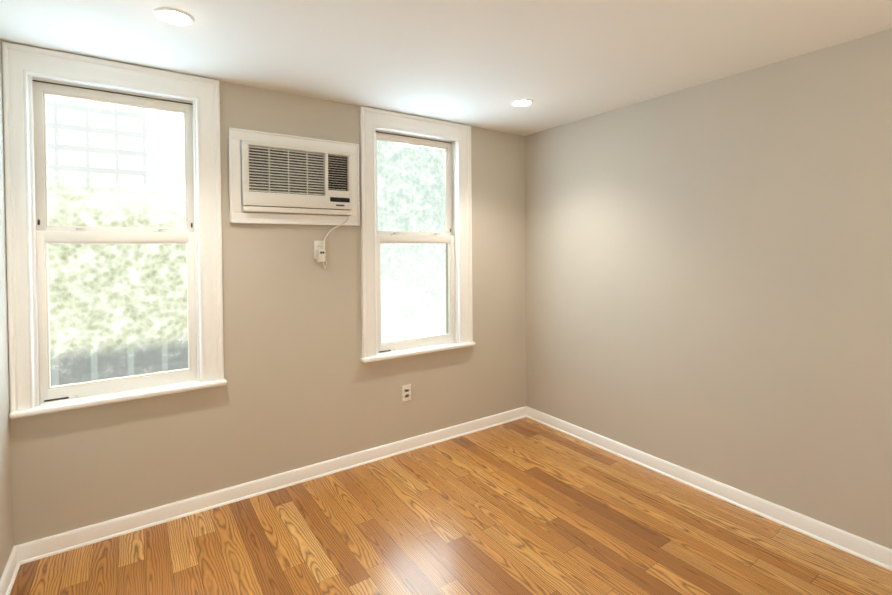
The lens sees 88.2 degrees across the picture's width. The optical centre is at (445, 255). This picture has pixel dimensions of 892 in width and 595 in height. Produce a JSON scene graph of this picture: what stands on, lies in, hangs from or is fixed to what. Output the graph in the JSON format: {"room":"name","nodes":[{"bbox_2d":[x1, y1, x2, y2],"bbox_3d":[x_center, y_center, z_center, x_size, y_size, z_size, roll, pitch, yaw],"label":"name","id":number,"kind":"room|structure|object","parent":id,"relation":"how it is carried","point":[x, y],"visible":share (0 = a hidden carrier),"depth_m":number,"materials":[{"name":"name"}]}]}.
{"room":"empty bedroom","nodes":[
{"label":"empty bedroom","id":0,"kind":"room"},
{"bbox_2d":[0,39,13,578],"bbox_3d":[-1.017,0.239,0.533,0.160,2.350,3.610,-1,1,-34],"label":"wall","id":1,"kind":"structure","parent":0,"point":[6,523],"depth_m":2.00,"materials":[{"name":"beige paint"}]},
{"bbox_2d":[0,546,19,594],"bbox_3d":[-0.976,1.371,0.669,0.025,0.082,3.450,-1,1,-34],"label":"baseboard","id":2,"kind":"structure","parent":1,"relation":"attached to","point":[9,574],"depth_m":1.96,"materials":[{"name":"white paint"}]},
{"bbox_2d":[11,76,525,545],"bbox_3d":[-0.695,0.199,3.034,3.510,2.350,0.160,-1,1,-34],"label":"wall","id":3,"kind":"structure","parent":0,"point":[305,386],"depth_m":2.76,"materials":[{"name":"beige paint"}]},
{"bbox_2d":[2,41,226,418],"bbox_3d":[-1.624,-0.116,2.345,0.885,1.674,0.177,-1,1,-34],"label":"window","id":4,"kind":"structure","parent":3,"relation":"in","point":[26,90],"depth_m":2.26,"materials":[{"name":"white paint"}]},
{"bbox_2d":[15,406,525,564],"bbox_3d":[-0.634,1.333,2.975,3.190,0.082,0.025,-1,1,-34],"label":"baseboard","id":5,"kind":"structure","parent":3,"relation":"attached to","point":[37,549],"depth_m":2.59,"materials":[{"name":"white paint"}]},
{"bbox_2d":[228,127,359,268],"bbox_3d":[-0.951,-0.318,2.877,0.774,0.801,0.322,-1,1,-34],"label":"air conditioner unit","id":6,"kind":"object","parent":3,"relation":"attached to","point":[275,178],"visible":1,"depth_m":2.73,"materials":[{"name":"white plastic"}]},
{"bbox_2d":[314,241,324,258],"bbox_3d":[-0.787,-0.035,2.866,0.070,0.115,0.009,-1,1,-34],"label":"outlet","id":7,"kind":"object","parent":3,"relation":"attached to","point":[318,244],"visible":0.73,"depth_m":2.85,"materials":[{"name":"white plastic"}]},
{"bbox_2d":[402,384,410,401],"bbox_3d":[-0.276,0.963,3.224,0.070,0.115,0.009,-1,1,-34],"label":"outlet","id":8,"kind":"object","parent":3,"relation":"attached to","point":[406,392],"visible":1,"depth_m":3.22,"materials":[{"name":"white plastic"}]},
{"bbox_2d":[359,106,475,362],"bbox_3d":[-0.209,-0.141,3.309,0.927,1.674,0.177,-1,1,-34],"label":"window","id":9,"kind":"structure","parent":3,"relation":"in","point":[374,123],"depth_m":3.30,"materials":[{"name":"white paint"}]},
{"bbox_2d":[0,0,891,135],"bbox_3d":[0.312,-1.022,1.524,3.510,0.120,3.770,-1,1,-34],"label":"ceiling","id":10,"kind":"structure","parent":0,"point":[484,64],"depth_m":2.10,"materials":[{"name":"white paint"}]},
{"bbox_2d":[153,7,194,25],"bbox_3d":[-1.084,-0.951,1.837,0.142,0.008,0.142,-1,1,-34],"label":"recessed light","id":11,"kind":"object","parent":10,"relation":"in","point":[173,16],"visible":1,"depth_m":1.83,"materials":[{"name":"white paint"}]},
{"bbox_2d":[511,99,532,106],"bbox_3d":[0.488,-0.980,2.957,0.142,0.008,0.142,-1,1,-34],"label":"recessed light","id":12,"kind":"object","parent":10,"relation":"in","point":[522,102],"visible":1,"depth_m":2.94,"materials":[{"name":"white paint"}]},
{"bbox_2d":[10,417,891,594],"bbox_3d":[0.332,1.438,1.561,3.510,0.100,3.770,-1,1,-34],"label":"floor","id":13,"kind":"structure","parent":0,"point":[525,506],"depth_m":2.22,"materials":[{"name":"brown wood"}]},
{"bbox_2d":[525,29,891,548],"bbox_3d":[1.751,0.189,2.420,0.160,2.350,3.610,-1,1,-34],"label":"wall","id":14,"kind":"structure","parent":0,"point":[708,279],"depth_m":2.51,"materials":[{"name":"beige paint"}]},
{"bbox_2d":[526,406,891,570],"bbox_3d":[1.639,1.323,2.451,0.025,0.082,3.450,-1,1,-34],"label":"baseboard","id":15,"kind":"structure","parent":14,"relation":"attached to","point":[867,550],"depth_m":2.52,"materials":[{"name":"white paint"}]},
{"label":"outside","id":16,"kind":"structure","parent":0,"visible":0},
{"bbox_2d":[46,95,445,385],"bbox_3d":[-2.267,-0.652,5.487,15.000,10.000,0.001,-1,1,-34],"label":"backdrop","id":17,"kind":"structure","parent":16,"point":[173,200],"depth_m":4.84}
]}

